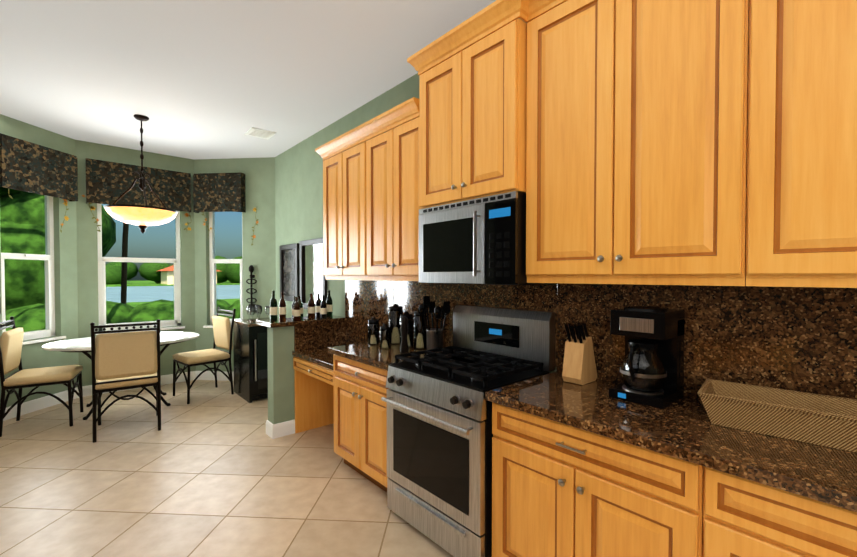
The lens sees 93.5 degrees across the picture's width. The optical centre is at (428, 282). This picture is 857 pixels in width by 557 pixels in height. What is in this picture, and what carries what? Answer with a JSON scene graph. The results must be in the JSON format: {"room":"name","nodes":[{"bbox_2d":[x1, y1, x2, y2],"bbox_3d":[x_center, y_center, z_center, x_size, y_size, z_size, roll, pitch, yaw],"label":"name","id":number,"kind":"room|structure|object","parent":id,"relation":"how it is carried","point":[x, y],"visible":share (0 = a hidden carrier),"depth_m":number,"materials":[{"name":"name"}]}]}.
{"room":"kitchen","nodes":[
{"label":"kitchen","id":0,"kind":"room"},
{"bbox_2d":[0,380,453,556],"bbox_3d":[-1.898,1.490,0.999,6.280,0.120,9.300,-1,1,-41],"label":"floor","id":1,"kind":"structure","parent":0,"point":[210,470],"depth_m":2.74,"materials":[{"name":"beige tile"}]},
{"bbox_2d":[0,316,83,436],"bbox_3d":[-3.782,0.856,3.933,0.551,1.047,0.502,-1,1,-31],"label":"dining chair","id":2,"kind":"object","parent":1,"relation":"on","point":[11,342],"visible":1,"depth_m":3.81,"materials":[{"name":"beige fabric"}]},
{"bbox_2d":[42,332,198,419],"bbox_3d":[-3.327,0.999,4.463,1.377,0.760,0.981,-1,1,-41],"label":"dining table","id":3,"kind":"object","parent":1,"relation":"on","point":[83,345],"visible":0.4,"depth_m":4.29,"materials":[{"name":"stone"}]},
{"bbox_2d":[90,319,160,442],"bbox_3d":[-2.845,0.858,3.817,0.502,1.047,0.551,-1,1,-35],"label":"dining chair","id":4,"kind":"object","parent":1,"relation":"on","point":[128,359],"visible":1,"depth_m":3.62,"materials":[{"name":"beige fabric"}]},
{"bbox_2d":[173,307,235,403],"bbox_3d":[-2.721,0.839,4.892,0.502,1.047,0.551,1,1,41],"label":"dining chair","id":5,"kind":"object","parent":1,"relation":"on","point":[223,329],"visible":1,"depth_m":4.88,"materials":[{"name":"beige fabric"}]},
{"bbox_2d":[233,317,278,402],"bbox_3d":[-2.006,0.911,4.958,0.580,0.900,0.639,-1,1,-41],"label":"beverage cooler","id":6,"kind":"object","parent":1,"relation":"on","point":[250,362],"visible":0.4,"depth_m":4.66,"materials":[{"name":"black metal"}]},
{"bbox_2d":[247,306,257,322],"bbox_3d":[-2.056,0.374,4.703,0.070,0.180,0.070,1,1,34],"label":"stemmed glass","id":7,"kind":"object","parent":6,"relation":"on","point":[255,307],"depth_m":4.73,"materials":[{"name":"clear glass"}]},
{"bbox_2d":[255,305,269,319],"bbox_3d":[-1.974,0.372,4.822,0.177,0.180,0.072,0,1,1],"label":"stemmed glass","id":8,"kind":"object","parent":6,"relation":"on","point":[260,307],"depth_m":4.81,"materials":[{"name":"clear glass"}]},
{"bbox_2d":[267,326,294,423],"bbox_3d":[-1.147,0.884,3.874,0.739,0.990,0.140,-1,1,-41],"label":"wall","id":9,"kind":"structure","parent":1,"relation":"on","point":[281,391],"depth_m":3.63,"materials":[{"name":"green paint"}]},
{"bbox_2d":[293,356,334,432],"bbox_3d":[-0.775,1.027,3.556,0.599,0.717,0.823,-1,1,-41],"label":"desk unit","id":10,"kind":"object","parent":1,"relation":"on","point":[314,395],"visible":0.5,"depth_m":3.76,"materials":[{"name":"brown wood"}]},
{"bbox_2d":[333,355,388,491],"bbox_3d":[-0.260,0.962,2.946,0.629,0.867,0.766,-1,1,-41],"label":"base cabinet","id":11,"kind":"object","parent":1,"relation":"on","point":[360,422],"visible":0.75,"depth_m":2.75,"materials":[{"name":"brown wood"}]},
{"bbox_2d":[381,305,554,556],"bbox_3d":[0.206,0.786,2.332,0.688,1.240,0.754,-1,1,-41],"label":"gas range","id":12,"kind":"object","parent":1,"relation":"on","point":[439,449],"visible":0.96,"depth_m":2.17,"materials":[{"name":"silver metal"}]},
{"bbox_2d":[492,402,703,556],"bbox_3d":[0.779,0.983,1.765,0.630,0.867,0.846,-1,1,-41],"label":"base cabinet","id":13,"kind":"object","parent":1,"relation":"on","point":[561,489],"visible":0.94,"depth_m":1.54,"materials":[{"name":"brown wood"}]},
{"bbox_2d":[703,466,856,556],"bbox_3d":[1.442,0.996,1.011,0.630,0.867,1.158,-1,1,-41],"label":"base cabinet","id":14,"kind":"object","parent":1,"relation":"on","point":[743,517],"visible":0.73,"depth_m":1.14,"materials":[{"name":"brown wood"}]},
{"bbox_2d":[292,280,856,511],"bbox_3d":[0.388,0.329,2.197,0.631,0.719,4.388,-1,1,-41],"label":"countertop","id":15,"kind":"structure","parent":14,"relation":"on","point":[802,339],"depth_m":1.64,"materials":[{"name":"brown stone"}]},
{"bbox_2d":[368,317,378,344],"bbox_3d":[-0.433,0.374,3.161,0.088,0.212,0.088,1,1,37],"label":"jar","id":16,"kind":"object","parent":15,"relation":"on","point":[371,322],"depth_m":3.13,"materials":[{"name":"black glass"}]},
{"bbox_2d":[375,321,393,348],"bbox_3d":[-0.324,0.392,2.992,0.079,0.182,0.079,1,1,37],"label":"jar","id":17,"kind":"object","parent":15,"relation":"on","point":[386,332],"depth_m":2.98,"materials":[{"name":"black glass"}]},
{"bbox_2d":[388,304,402,342],"bbox_3d":[-0.261,0.324,3.206,0.118,0.312,0.118,1,1,37],"label":"jar","id":18,"kind":"object","parent":15,"relation":"on","point":[391,312],"depth_m":3.16,"materials":[{"name":"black glass"}]},
{"bbox_2d":[395,310,408,342],"bbox_3d":[-0.170,0.351,3.073,0.102,0.262,0.102,1,1,37],"label":"jar","id":19,"kind":"object","parent":15,"relation":"on","point":[397,312],"depth_m":3.15,"materials":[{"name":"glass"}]},
{"bbox_2d":[396,314,411,352],"bbox_3d":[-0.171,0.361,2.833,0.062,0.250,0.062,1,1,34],"label":"jar","id":20,"kind":"object","parent":15,"relation":"on","point":[405,330],"depth_m":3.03,"materials":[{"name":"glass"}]},
{"bbox_2d":[409,311,426,348],"bbox_3d":[-0.062,0.337,2.980,0.098,0.292,0.098,1,1,37],"label":"jar","id":21,"kind":"object","parent":15,"relation":"on","point":[419,335],"depth_m":2.95,"materials":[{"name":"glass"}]},
{"bbox_2d":[418,296,449,352],"bbox_3d":[0.046,0.288,2.815,0.214,0.396,0.207,-1,1,-41],"label":"utensil crock","id":22,"kind":"object","parent":15,"relation":"on","point":[434,338],"visible":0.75,"depth_m":2.77,"materials":[{"name":"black metal"}]},
{"bbox_2d":[562,322,596,384],"bbox_3d":[0.768,0.350,2.046,0.179,0.299,0.100,-1,1,-41],"label":"knife block","id":23,"kind":"object","parent":15,"relation":"on","point":[579,365],"visible":1,"depth_m":2.01,"materials":[{"name":"brown wood"}]},
{"bbox_2d":[609,306,684,408],"bbox_3d":[0.943,0.303,1.758,0.307,0.402,0.221,-1,1,-41],"label":"coffee maker","id":24,"kind":"object","parent":15,"relation":"on","point":[652,370],"visible":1,"depth_m":1.71,"materials":[{"name":"black plastic"}]},
{"bbox_2d":[697,379,856,451],"bbox_3d":[1.249,0.453,1.379,0.522,0.116,0.262,1,1,41],"label":"wicker basket","id":25,"kind":"object","parent":15,"relation":"on","point":[822,420],"visible":1,"depth_m":1.37,"materials":[{"name":"beige wicker"}]},
{"bbox_2d":[0,0,495,159],"bbox_3d":[-1.898,-1.680,0.944,6.280,0.120,9.300,-1,1,-41],"label":"ceiling","id":26,"kind":"structure","parent":0,"point":[203,79],"depth_m":3.06,"materials":[{"name":"grey paint"}]},
{"bbox_2d":[104,114,177,233],"bbox_3d":[-2.894,-1.086,4.071,0.616,1.174,0.622,-1,1,-41],"label":"pendant lamp","id":27,"kind":"object","parent":26,"relation":"hanging from","point":[142,217],"visible":1,"depth_m":3.96,"materials":[{"name":"glass"}]},
{"bbox_2d":[244,127,275,138],"bbox_3d":[-1.889,-1.673,4.522,0.260,0.017,0.260,-1,1,-41],"label":"ceiling vent","id":28,"kind":"object","parent":26,"relation":"in","point":[259,133],"visible":1,"depth_m":4.50,"materials":[{"name":"white"}]},
{"bbox_2d":[0,18,556,406],"bbox_3d":[-1.891,-0.095,0.964,6.080,3.050,9.080,-1,1,-41],"label":"wall","id":29,"kind":"structure","parent":0,"point":[284,193],"depth_m":4.88,"materials":[{"name":"green paint"}]},
{"bbox_2d":[0,188,54,340],"bbox_3d":[-4.300,-0.258,4.295,0.090,1.740,0.575,0,1,6],"label":"window","id":30,"kind":"structure","parent":29,"relation":"in","point":[49,291],"depth_m":4.47,"materials":[{"name":"white wood"}]},
{"bbox_2d":[0,133,77,200],"bbox_3d":[-4.156,-1.198,4.293,0.110,0.520,0.755,0,1,6],"label":"valance","id":31,"kind":"object","parent":29,"relation":"attached to","point":[26,166],"visible":1,"depth_m":4.24,"materials":[{"name":"fabric"}]},
{"bbox_2d":[60,199,68,232],"bbox_3d":[-4.172,-0.828,4.644,0.002,0.513,0.150,0,1,7],"label":"decal","id":32,"kind":"object","parent":29,"relation":"attached to","point":[65,200],"depth_m":4.63,"materials":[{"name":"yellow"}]},
{"bbox_2d":[82,195,100,231],"bbox_3d":[-4.057,-0.854,4.849,0.176,0.467,0.002,-1,1,-41],"label":"decal","id":33,"kind":"object","parent":29,"relation":"attached to","point":[93,208],"depth_m":4.86,"materials":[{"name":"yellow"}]},
{"bbox_2d":[22,325,212,344],"bbox_3d":[-3.593,0.615,5.002,2.516,0.029,0.707,-1,1,-41],"label":"window sill","id":34,"kind":"structure","parent":29,"relation":"attached to","point":[64,337],"depth_m":4.58,"materials":[{"name":"white"}]},
{"bbox_2d":[86,158,190,212],"bbox_3d":[-3.652,-1.213,5.127,1.080,0.520,0.110,-1,1,-41],"label":"valance","id":35,"kind":"object","parent":29,"relation":"attached to","point":[108,183],"visible":0.83,"depth_m":5.04,"materials":[{"name":"fabric"}]},
{"bbox_2d":[97,203,180,330],"bbox_3d":[-3.746,-0.275,5.250,0.880,1.740,0.090,-1,1,-41],"label":"window","id":36,"kind":"structure","parent":29,"relation":"in","point":[102,288],"depth_m":5.20,"materials":[{"name":"white"}]},
{"bbox_2d":[3,371,294,438],"bbox_3d":[-3.857,1.328,3.224,5.680,0.125,2.766,-1,1,-41],"label":"baseboard","id":37,"kind":"structure","parent":29,"relation":"attached to","point":[27,407],"depth_m":4.43,"materials":[{"name":"white wood"}]},
{"bbox_2d":[184,213,190,230],"bbox_3d":[-3.299,-0.919,5.515,0.093,0.460,0.002,-1,1,-41],"label":"decal","id":38,"kind":"object","parent":29,"relation":"attached to","point":[186,214],"depth_m":5.52,"materials":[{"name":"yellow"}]},
{"bbox_2d":[193,172,245,212],"bbox_3d":[-2.839,-1.218,5.471,0.680,0.520,0.110,0,1,5],"label":"valance","id":39,"kind":"object","parent":29,"relation":"attached to","point":[218,192],"visible":1,"depth_m":5.43,"materials":[{"name":"fabric"}]},
{"bbox_2d":[209,212,242,324],"bbox_3d":[-2.801,-0.281,5.627,0.530,1.740,0.090,0,1,5],"label":"window","id":40,"kind":"structure","parent":29,"relation":"in","point":[213,261],"depth_m":5.63,"materials":[{"name":"white wood"}]},
{"bbox_2d":[246,265,256,311],"bbox_3d":[-2.409,0.078,5.480,0.108,0.638,0.115,-1,1,-41],"label":"wine rack","id":41,"kind":"object","parent":29,"relation":"attached to","point":[251,268],"visible":0.88,"depth_m":5.47,"materials":[{"name":"black metal"}]},
{"bbox_2d":[251,207,258,244],"bbox_3d":[-2.366,-0.779,5.488,0.117,0.541,0.003,0,1,7],"label":"decal","id":42,"kind":"object","parent":29,"relation":"attached to","point":[254,209],"depth_m":5.49,"materials":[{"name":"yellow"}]},
{"bbox_2d":[280,243,299,301],"bbox_3d":[-1.758,-0.127,5.084,0.032,0.710,0.550,-1,1,-41],"label":"picture frame","id":43,"kind":"object","parent":29,"relation":"attached to","point":[289,273],"visible":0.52,"depth_m":5.08,"materials":[{"name":"black"}]},
{"bbox_2d":[256,315,346,327],"bbox_3d":[-1.215,0.368,3.915,0.771,0.039,0.375,-1,1,-41],"label":"wall cap","id":44,"kind":"object","parent":29,"relation":"on","point":[286,322],"visible":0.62,"depth_m":3.75,"materials":[{"name":"brown stone"}]},
{"bbox_2d":[270,291,279,320],"bbox_3d":[-1.450,0.211,3.769,0.065,0.277,0.065,1,1,34],"label":"bottle","id":45,"kind":"object","parent":44,"relation":"on","point":[273,302],"depth_m":3.75,"materials":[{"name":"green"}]},
{"bbox_2d":[280,292,285,318],"bbox_3d":[-1.401,0.220,3.865,0.063,0.256,0.063,1,1,34],"label":"bottle","id":46,"kind":"object","parent":44,"relation":"on","point":[282,302],"depth_m":3.84,"materials":[{"name":"black glass"}]},
{"bbox_2d":[292,296,302,320],"bbox_3d":[-1.231,0.240,3.762,0.063,0.219,0.063,1,1,34],"label":"bottle","id":47,"kind":"object","parent":44,"relation":"on","point":[297,306],"depth_m":3.75,"materials":[{"name":"black glass"}]},
{"bbox_2d":[308,293,317,317],"bbox_3d":[-1.171,0.227,4.027,0.071,0.237,0.071,1,1,34],"label":"bottle","id":48,"kind":"object","parent":44,"relation":"on","point":[312,306],"depth_m":4.01,"materials":[{"name":"black glass"}]},
{"bbox_2d":[317,294,329,317],"bbox_3d":[-1.034,0.236,3.962,0.062,0.221,0.062,1,1,34],"label":"bottle","id":49,"kind":"object","parent":44,"relation":"on","point":[320,308],"depth_m":3.97,"materials":[{"name":"black glass"}]},
{"bbox_2d":[318,290,332,316],"bbox_3d":[-1.070,0.210,4.123,0.174,0.266,0.069,0,1,1],"label":"bottle","id":50,"kind":"object","parent":44,"relation":"on","point":[330,299],"depth_m":4.11,"materials":[{"name":"black glass"}]},
{"bbox_2d":[299,238,326,308],"bbox_3d":[-1.319,-0.093,4.585,0.032,0.800,0.640,-1,1,-41],"label":"mirror","id":51,"kind":"object","parent":29,"relation":"attached to","point":[313,281],"visible":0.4,"depth_m":4.62,"materials":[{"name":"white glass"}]},
{"bbox_2d":[323,142,367,279],"bbox_3d":[-0.623,-0.575,3.533,0.364,1.100,0.725,-1,1,-41],"label":"upper cabinet","id":52,"kind":"object","parent":29,"relation":"attached to","point":[344,219],"visible":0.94,"depth_m":3.40,"materials":[{"name":"brown wood"}]},
{"bbox_2d":[315,97,418,160],"bbox_3d":[-0.433,-1.175,3.300,0.372,0.108,1.435,-1,1,-41],"label":"crown molding","id":53,"kind":"structure","parent":52,"relation":"attached to","point":[398,115],"depth_m":3.05,"materials":[{"name":"brown wood"}]},
{"bbox_2d":[366,117,420,280],"bbox_3d":[-0.144,-0.565,2.989,0.364,1.100,0.721,-1,1,-41],"label":"upper cabinet","id":54,"kind":"object","parent":29,"relation":"attached to","point":[393,207],"visible":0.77,"depth_m":2.88,"materials":[{"name":"brown wood"}]},
{"bbox_2d":[419,18,526,208],"bbox_3d":[0.322,-0.897,2.404,0.429,0.856,0.760,-1,1,-41],"label":"upper cabinet","id":55,"kind":"object","parent":29,"relation":"attached to","point":[472,116],"visible":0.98,"depth_m":2.20,"materials":[{"name":"brown wood"}]},
{"bbox_2d":[407,0,566,75],"bbox_3d":[0.962,-1.366,1.662,0.437,0.108,2.832,-1,1,-41],"label":"crown molding","id":56,"kind":"structure","parent":55,"relation":"attached to","point":[496,15],"depth_m":2.17,"materials":[{"name":"brown wood"}]},
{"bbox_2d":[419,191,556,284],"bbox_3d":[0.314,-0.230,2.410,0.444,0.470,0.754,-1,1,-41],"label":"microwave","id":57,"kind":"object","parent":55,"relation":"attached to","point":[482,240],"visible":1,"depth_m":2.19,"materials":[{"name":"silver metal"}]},
{"bbox_2d":[526,0,748,285],"bbox_3d":[0.895,-0.655,1.806,0.364,1.320,0.898,-1,1,-41],"label":"upper cabinet","id":58,"kind":"object","parent":29,"relation":"attached to","point":[636,137],"visible":0.98,"depth_m":1.64,"materials":[{"name":"brown wood"}]},
{"bbox_2d":[746,0,856,287],"bbox_3d":[1.559,-0.642,1.052,0.364,1.320,1.108,-1,1,-41],"label":"upper cabinet","id":59,"kind":"object","parent":29,"relation":"attached to","point":[801,217],"visible":1,"depth_m":1.27,"materials":[{"name":"brown wood"}]},
{"label":"outside","id":60,"kind":"structure","parent":0,"visible":0},
{"bbox_2d":[0,187,241,331],"bbox_3d":[-54.124,-3.410,76.582,420.000,13.852,173.100,-1,1,-41],"label":"outdoor scenery","id":61,"kind":"object","parent":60,"point":[153,287],"depth_m":8.44,"materials":[{"name":"green plant"}]}
]}

